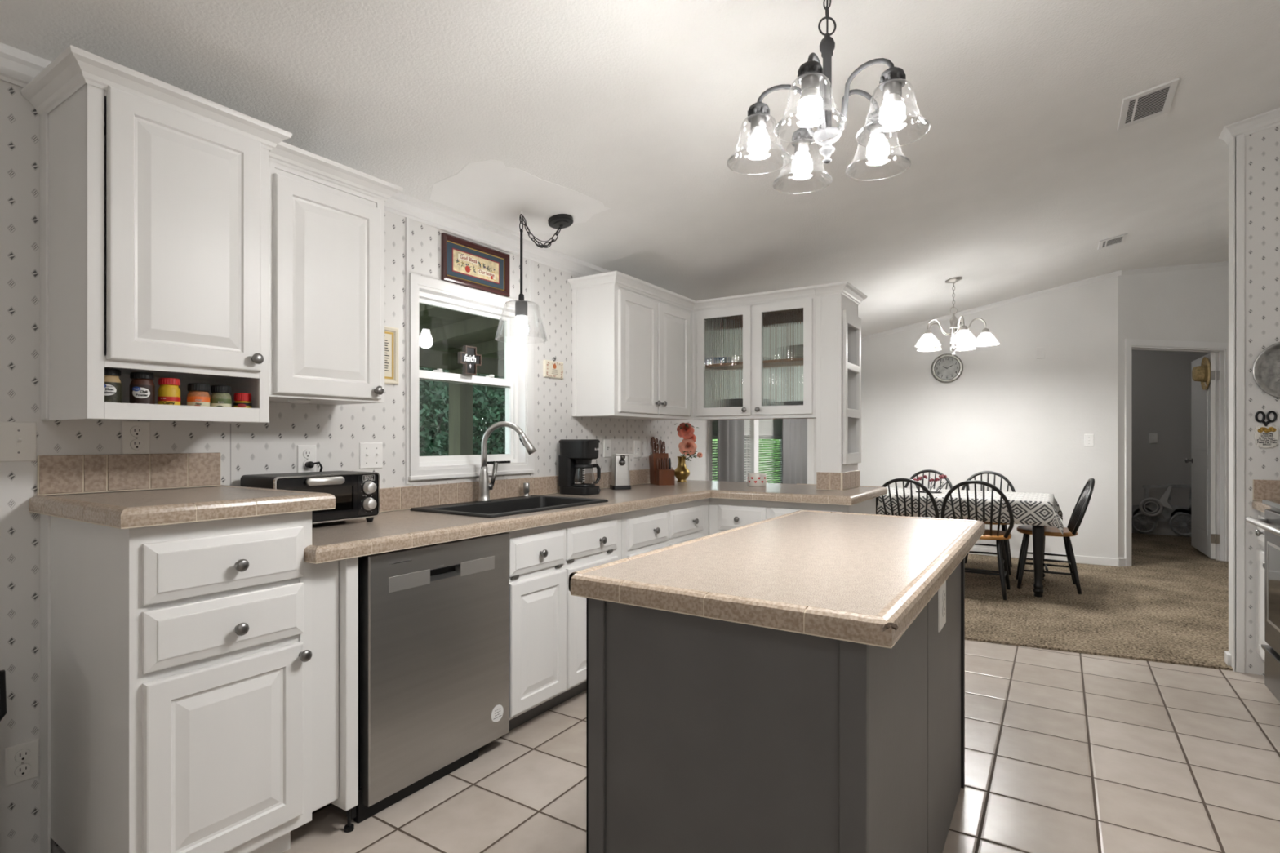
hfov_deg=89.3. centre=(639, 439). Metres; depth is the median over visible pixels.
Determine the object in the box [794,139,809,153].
socket
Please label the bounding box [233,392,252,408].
spice jar
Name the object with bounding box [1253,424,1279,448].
wall plaque
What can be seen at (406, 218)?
trim
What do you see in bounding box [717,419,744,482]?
curtain
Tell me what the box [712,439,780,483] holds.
foliage
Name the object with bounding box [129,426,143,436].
receptacle
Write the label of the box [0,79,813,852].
wall
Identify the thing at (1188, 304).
wall
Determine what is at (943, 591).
receptacle
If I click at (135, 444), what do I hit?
receptacle
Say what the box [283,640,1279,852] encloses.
floor
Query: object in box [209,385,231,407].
spice jar
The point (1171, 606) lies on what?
floor
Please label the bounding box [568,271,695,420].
upper cabinet
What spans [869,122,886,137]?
socket
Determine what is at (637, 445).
receptacle
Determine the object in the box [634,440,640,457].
outlet
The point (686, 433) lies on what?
rose
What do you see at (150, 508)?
countertop
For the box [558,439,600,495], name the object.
coffee maker
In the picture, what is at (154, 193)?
upper cabinet
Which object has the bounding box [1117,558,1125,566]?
baseboard
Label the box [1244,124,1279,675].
wall
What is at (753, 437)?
window
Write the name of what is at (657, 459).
kitchen knife
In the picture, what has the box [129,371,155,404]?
spice jar
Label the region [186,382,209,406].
spice jar
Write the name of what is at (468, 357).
wooden cross
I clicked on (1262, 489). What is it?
tile backsplash
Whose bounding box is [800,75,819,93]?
socket
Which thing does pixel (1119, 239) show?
ceiling vent
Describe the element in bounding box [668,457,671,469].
kitchen knife
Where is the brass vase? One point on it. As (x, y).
(682, 473)
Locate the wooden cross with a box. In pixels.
[457,345,481,375]
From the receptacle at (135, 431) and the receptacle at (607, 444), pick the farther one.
the receptacle at (607, 444)
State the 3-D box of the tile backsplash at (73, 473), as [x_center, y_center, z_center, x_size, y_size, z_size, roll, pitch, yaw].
[-1.540,0.101,1.988,0.012,0.111,0.464,0,0,33]
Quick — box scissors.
[1254,410,1276,426]
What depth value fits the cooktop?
2.87 m
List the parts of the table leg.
leg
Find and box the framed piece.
[441,232,510,297]
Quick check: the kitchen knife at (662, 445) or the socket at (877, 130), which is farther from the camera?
the kitchen knife at (662, 445)
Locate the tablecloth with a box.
[876,487,1063,535]
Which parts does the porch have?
post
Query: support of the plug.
attached to the wall at (336, 431)
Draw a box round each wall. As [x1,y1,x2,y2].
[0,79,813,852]
[813,275,1117,558]
[1117,266,1228,558]
[1131,349,1209,529]
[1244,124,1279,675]
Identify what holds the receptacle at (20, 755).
attached to the outlet at (21, 760)
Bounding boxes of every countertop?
[28,484,335,528]
[303,480,887,564]
[568,510,984,648]
[1252,499,1270,512]
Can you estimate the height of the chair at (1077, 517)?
0.873 m
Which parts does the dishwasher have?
kick plate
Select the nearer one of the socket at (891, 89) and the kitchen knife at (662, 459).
the socket at (891, 89)
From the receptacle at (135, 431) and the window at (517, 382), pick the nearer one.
the receptacle at (135, 431)
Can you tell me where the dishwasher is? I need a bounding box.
[346,532,509,823]
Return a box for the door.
[1124,338,1228,566]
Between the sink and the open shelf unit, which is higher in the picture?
the open shelf unit
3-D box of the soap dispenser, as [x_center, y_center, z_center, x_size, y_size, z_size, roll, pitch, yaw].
[-0.585,0.258,3.338,0.040,0.071,0.040,0,0,33]
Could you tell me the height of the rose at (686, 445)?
0.152 m
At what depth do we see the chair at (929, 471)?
6.35 m
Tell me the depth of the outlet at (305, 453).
2.43 m
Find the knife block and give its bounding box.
[648,453,674,485]
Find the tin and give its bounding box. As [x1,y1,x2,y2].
[747,473,766,486]
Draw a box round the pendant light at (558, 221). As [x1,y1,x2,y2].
[494,211,573,343]
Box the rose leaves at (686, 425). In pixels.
[674,422,699,461]
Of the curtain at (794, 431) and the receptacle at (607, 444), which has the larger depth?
the curtain at (794, 431)
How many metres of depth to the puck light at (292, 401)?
2.17 m
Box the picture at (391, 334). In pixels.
[384,325,398,384]
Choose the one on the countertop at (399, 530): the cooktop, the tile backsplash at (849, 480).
the tile backsplash at (849, 480)
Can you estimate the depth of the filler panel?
1.92 m
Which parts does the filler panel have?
panel, post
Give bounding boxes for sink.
[410,494,608,518]
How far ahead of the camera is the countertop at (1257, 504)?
3.14 m
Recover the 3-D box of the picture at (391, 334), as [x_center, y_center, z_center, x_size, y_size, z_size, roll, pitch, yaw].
[-1.079,-0.354,2.702,0.011,0.241,0.165,0,0,33]
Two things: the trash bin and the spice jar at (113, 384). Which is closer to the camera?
the trash bin
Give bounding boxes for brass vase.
[674,456,689,482]
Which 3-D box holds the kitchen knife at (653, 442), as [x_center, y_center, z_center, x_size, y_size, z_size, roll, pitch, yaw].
[0.093,0.048,4.427,0.027,0.131,0.042,0,0,-29]
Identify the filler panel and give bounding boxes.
[311,556,358,832]
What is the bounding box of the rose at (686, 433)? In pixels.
[676,422,694,454]
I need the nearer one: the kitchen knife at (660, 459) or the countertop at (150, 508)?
the countertop at (150, 508)
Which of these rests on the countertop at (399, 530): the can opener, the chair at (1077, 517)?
the can opener
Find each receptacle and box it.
[14,749,31,762]
[14,764,31,777]
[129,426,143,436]
[129,439,143,449]
[302,449,311,458]
[302,460,310,469]
[606,443,609,453]
[636,444,639,454]
[942,590,945,602]
[942,604,945,617]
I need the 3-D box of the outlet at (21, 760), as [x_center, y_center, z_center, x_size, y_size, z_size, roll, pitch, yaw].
[-1.685,0.883,1.768,0.009,0.104,0.068,0,0,33]
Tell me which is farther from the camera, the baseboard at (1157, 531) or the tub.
the baseboard at (1157, 531)
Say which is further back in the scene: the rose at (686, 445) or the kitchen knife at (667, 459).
the rose at (686, 445)
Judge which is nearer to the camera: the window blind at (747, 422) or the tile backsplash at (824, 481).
the tile backsplash at (824, 481)
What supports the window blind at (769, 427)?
attached to the window at (753, 437)
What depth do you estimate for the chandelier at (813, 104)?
1.74 m
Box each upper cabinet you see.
[20,44,292,423]
[269,141,403,404]
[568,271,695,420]
[693,285,816,421]
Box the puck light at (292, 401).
[288,399,310,404]
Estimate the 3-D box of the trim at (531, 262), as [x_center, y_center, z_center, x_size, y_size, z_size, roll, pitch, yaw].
[-0.580,-0.385,3.480,0.006,1.160,0.030,0,0,33]
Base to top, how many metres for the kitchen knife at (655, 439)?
0.121 m
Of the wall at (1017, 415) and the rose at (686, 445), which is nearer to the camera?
the rose at (686, 445)
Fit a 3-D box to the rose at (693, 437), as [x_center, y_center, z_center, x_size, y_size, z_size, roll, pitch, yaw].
[0.354,0.050,4.648,0.081,0.181,0.068,0,0,33]
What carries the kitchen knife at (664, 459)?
in the knife block
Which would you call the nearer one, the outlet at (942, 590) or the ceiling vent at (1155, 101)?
the outlet at (942, 590)
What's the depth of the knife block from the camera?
4.33 m
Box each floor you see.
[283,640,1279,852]
[964,533,1232,671]
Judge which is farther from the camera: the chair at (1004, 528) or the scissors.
the chair at (1004, 528)
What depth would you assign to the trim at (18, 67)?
2.97 m
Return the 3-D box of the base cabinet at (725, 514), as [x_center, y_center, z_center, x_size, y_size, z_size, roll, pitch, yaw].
[0.924,0.763,3.947,0.841,0.833,0.654,0,0,33]
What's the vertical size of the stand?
0.156 m
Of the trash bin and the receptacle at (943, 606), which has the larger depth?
the receptacle at (943, 606)
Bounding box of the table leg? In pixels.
[1031,525,1045,597]
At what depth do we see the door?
6.24 m
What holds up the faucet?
on the countertop at (399, 530)
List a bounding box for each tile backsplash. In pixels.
[37,453,220,495]
[379,467,672,512]
[816,471,840,490]
[840,470,859,490]
[1253,479,1279,500]
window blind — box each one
[712,419,751,481]
[758,418,782,483]
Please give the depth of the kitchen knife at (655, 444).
4.40 m
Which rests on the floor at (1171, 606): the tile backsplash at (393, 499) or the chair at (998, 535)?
the chair at (998, 535)
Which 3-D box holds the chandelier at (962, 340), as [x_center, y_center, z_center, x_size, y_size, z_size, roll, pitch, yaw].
[2.620,-1.021,5.378,0.635,0.642,0.640,0,0,33]
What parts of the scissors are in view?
handle, handle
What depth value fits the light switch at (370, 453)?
2.66 m
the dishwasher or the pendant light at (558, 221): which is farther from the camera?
the pendant light at (558, 221)
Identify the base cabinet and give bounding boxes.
[40,511,311,852]
[507,512,621,730]
[621,497,708,559]
[709,497,875,534]
[1255,511,1269,661]
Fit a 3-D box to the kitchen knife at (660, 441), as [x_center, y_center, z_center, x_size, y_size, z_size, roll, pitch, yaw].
[0.142,0.058,4.442,0.025,0.111,0.037,0,0,-8]
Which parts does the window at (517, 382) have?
sash, sash, frame, lift rail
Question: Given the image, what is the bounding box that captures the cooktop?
[1262,499,1279,508]
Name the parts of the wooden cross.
panel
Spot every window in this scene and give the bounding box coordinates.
[408,272,533,480]
[707,419,782,521]
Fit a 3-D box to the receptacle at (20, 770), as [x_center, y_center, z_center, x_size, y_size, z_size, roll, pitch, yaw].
[-1.685,0.903,1.768,0.009,0.034,0.034,0,0,33]
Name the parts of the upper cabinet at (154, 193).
crown, door, knob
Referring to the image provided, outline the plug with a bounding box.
[305,461,323,471]
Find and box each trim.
[0,42,611,276]
[405,217,408,484]
[529,259,533,475]
[861,270,1121,341]
[1120,261,1228,275]
[1218,107,1279,145]
[1228,133,1244,673]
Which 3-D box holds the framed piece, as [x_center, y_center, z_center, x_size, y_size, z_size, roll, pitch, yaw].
[-0.787,-0.839,3.143,0.021,0.214,0.425,0,0,33]
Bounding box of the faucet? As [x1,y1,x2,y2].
[477,421,536,502]
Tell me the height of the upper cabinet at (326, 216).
0.809 m
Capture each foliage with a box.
[419,367,505,456]
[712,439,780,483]
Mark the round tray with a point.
(1266, 366)
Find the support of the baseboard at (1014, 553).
attached to the wall at (1017, 415)
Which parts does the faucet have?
lever, spout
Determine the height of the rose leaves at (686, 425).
0.278 m
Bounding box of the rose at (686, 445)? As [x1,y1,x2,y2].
[678,439,697,456]
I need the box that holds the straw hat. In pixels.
[1191,356,1210,390]
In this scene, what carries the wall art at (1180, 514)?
on the floor at (1171, 606)
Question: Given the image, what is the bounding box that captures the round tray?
[1252,342,1279,398]
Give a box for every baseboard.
[968,546,1118,566]
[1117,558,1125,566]
[1131,526,1191,537]
[1224,651,1231,666]
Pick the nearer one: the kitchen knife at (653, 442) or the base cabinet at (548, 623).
the base cabinet at (548, 623)
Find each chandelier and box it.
[727,0,930,194]
[915,276,999,355]
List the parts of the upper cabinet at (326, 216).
door, crown, knob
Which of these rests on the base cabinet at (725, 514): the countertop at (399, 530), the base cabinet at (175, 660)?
the countertop at (399, 530)
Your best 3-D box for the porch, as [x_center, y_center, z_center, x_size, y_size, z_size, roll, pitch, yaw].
[-0.969,0.300,6.344,3.480,3.160,8.400,0,0,33]
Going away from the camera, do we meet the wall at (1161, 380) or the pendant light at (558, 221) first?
the pendant light at (558, 221)
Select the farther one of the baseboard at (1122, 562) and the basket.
the baseboard at (1122, 562)
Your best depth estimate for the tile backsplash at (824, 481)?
3.88 m
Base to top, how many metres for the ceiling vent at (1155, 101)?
0.043 m
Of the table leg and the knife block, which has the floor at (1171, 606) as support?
the table leg
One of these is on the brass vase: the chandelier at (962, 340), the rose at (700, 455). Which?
the rose at (700, 455)
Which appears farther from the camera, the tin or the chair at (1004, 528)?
the chair at (1004, 528)
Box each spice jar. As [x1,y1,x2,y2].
[104,368,121,403]
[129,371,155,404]
[157,377,180,404]
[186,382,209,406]
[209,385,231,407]
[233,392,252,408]
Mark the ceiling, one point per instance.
(1023, 165)
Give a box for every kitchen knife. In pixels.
[651,436,655,453]
[654,438,658,453]
[654,443,657,453]
[656,457,658,469]
[658,440,662,453]
[658,457,661,469]
[661,444,664,453]
[661,457,663,469]
[663,457,666,469]
[666,457,668,469]
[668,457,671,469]
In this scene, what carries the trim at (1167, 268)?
attached to the wall at (1188, 304)
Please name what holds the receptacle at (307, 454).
attached to the outlet at (305, 453)
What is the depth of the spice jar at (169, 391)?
1.81 m
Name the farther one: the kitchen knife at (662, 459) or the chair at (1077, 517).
the chair at (1077, 517)
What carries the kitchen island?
on the floor at (1066, 752)
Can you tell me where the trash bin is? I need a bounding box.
[0,670,6,721]
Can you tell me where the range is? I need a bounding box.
[1245,499,1279,702]
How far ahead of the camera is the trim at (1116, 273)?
6.45 m
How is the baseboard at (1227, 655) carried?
attached to the wall at (1262, 148)
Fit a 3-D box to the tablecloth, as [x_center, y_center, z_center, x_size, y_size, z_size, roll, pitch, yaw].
[2.639,0.568,5.427,1.516,0.229,1.001,0,0,33]
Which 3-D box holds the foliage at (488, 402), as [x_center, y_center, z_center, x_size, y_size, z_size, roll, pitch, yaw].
[-5.001,-0.551,10.059,3.109,5.459,15.071,0,0,33]
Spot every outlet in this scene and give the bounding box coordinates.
[4,738,39,786]
[121,421,150,454]
[297,444,315,472]
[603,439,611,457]
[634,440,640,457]
[937,580,946,632]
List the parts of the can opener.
lever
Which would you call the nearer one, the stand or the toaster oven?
the toaster oven
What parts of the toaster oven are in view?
door, handle, control panel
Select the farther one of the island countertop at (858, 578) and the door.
the door
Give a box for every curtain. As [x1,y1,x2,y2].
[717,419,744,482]
[782,418,807,484]
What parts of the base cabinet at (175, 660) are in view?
drawer, drawer, door, knob, knob, knob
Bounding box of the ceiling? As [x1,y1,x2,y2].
[0,0,1279,337]
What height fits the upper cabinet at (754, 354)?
0.791 m
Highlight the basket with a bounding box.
[574,459,591,463]
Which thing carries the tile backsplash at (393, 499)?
attached to the wall at (336, 431)
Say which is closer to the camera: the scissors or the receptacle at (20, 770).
the receptacle at (20, 770)
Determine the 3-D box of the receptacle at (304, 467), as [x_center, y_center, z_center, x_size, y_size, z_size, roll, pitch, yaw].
[-1.252,0.095,2.437,0.009,0.034,0.034,0,0,33]
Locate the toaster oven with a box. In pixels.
[240,471,379,524]
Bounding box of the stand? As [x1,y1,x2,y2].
[912,475,948,493]
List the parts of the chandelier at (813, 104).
bulb, lamp shade, arm, bulb, lamp shade, bulb, lamp shade, arm, arm, stem, chain, arm, arm, bulb, lamp shade, bulb, lamp shade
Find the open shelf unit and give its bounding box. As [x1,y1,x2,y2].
[814,281,866,472]
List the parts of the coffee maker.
lid, handle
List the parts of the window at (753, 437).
casing, sash, frame, sash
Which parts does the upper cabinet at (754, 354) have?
glass pane, door, crown, knob, glass pane, door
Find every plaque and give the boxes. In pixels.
[543,357,563,379]
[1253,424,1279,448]
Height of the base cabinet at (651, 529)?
0.833 m
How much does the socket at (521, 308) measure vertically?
0.068 m
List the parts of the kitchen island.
panel, panel, panel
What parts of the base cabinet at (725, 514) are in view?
knob, drawer, drawer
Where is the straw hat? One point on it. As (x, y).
(1202, 373)
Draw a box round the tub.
[358,556,359,786]
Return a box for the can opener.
[609,453,637,489]
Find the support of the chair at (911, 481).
on the floor at (1171, 606)
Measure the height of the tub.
0.766 m
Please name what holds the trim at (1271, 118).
attached to the wall at (1262, 148)
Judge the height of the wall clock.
0.304 m
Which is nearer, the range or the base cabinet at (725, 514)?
the range
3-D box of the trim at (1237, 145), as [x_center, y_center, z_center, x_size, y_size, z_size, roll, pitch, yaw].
[3.064,-0.184,3.327,0.044,2.729,0.115,0,0,33]
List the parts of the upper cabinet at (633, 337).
crown, door, knob, knob, door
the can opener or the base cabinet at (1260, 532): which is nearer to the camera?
the base cabinet at (1260, 532)
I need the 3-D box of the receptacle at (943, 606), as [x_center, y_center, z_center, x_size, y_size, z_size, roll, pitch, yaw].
[0.849,0.480,1.817,0.009,0.034,0.034,0,0,33]
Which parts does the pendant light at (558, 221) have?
stem, lamp shade, bulb, chain, cord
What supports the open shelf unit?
on the countertop at (399, 530)
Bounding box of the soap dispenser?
[522,482,530,497]
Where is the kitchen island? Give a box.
[586,557,964,852]
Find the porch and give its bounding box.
[419,302,504,455]
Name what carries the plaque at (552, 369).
attached to the wall at (336, 431)
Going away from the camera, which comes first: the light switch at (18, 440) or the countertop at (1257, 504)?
the light switch at (18, 440)
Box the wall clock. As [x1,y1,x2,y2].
[931,353,963,382]
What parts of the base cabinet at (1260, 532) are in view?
knob, drawer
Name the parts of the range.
handle, drawer, oven door, window trim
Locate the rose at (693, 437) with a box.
[684,434,696,454]
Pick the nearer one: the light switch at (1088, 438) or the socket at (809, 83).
the socket at (809, 83)
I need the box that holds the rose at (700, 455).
[686,452,702,458]
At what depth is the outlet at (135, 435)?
1.98 m
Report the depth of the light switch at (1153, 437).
7.96 m
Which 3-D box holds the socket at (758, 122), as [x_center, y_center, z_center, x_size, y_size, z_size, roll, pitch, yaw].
[0.327,-0.869,1.784,0.044,0.030,0.045,0,0,33]
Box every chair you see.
[875,478,939,518]
[904,469,952,489]
[940,480,1013,599]
[961,471,1015,574]
[1015,477,1094,594]
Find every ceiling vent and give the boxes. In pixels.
[1097,232,1128,249]
[1117,77,1179,129]
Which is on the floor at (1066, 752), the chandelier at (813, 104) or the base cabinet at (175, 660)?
the base cabinet at (175, 660)
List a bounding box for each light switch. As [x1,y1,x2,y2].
[0,421,36,462]
[359,442,382,469]
[1084,434,1093,446]
[1148,433,1157,443]
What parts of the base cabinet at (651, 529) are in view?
drawer, door, knob, drawer, door, knob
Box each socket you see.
[515,302,527,317]
[750,115,766,130]
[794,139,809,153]
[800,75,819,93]
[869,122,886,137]
[882,80,902,99]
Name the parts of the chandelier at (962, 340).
lamp shade, lamp shade, arm, arm, stem, chain, arm, lamp shade, lamp shade, arm, lamp shade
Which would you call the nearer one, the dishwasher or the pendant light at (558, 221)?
the dishwasher
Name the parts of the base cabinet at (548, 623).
drawer, door, knob, drawer, door, knob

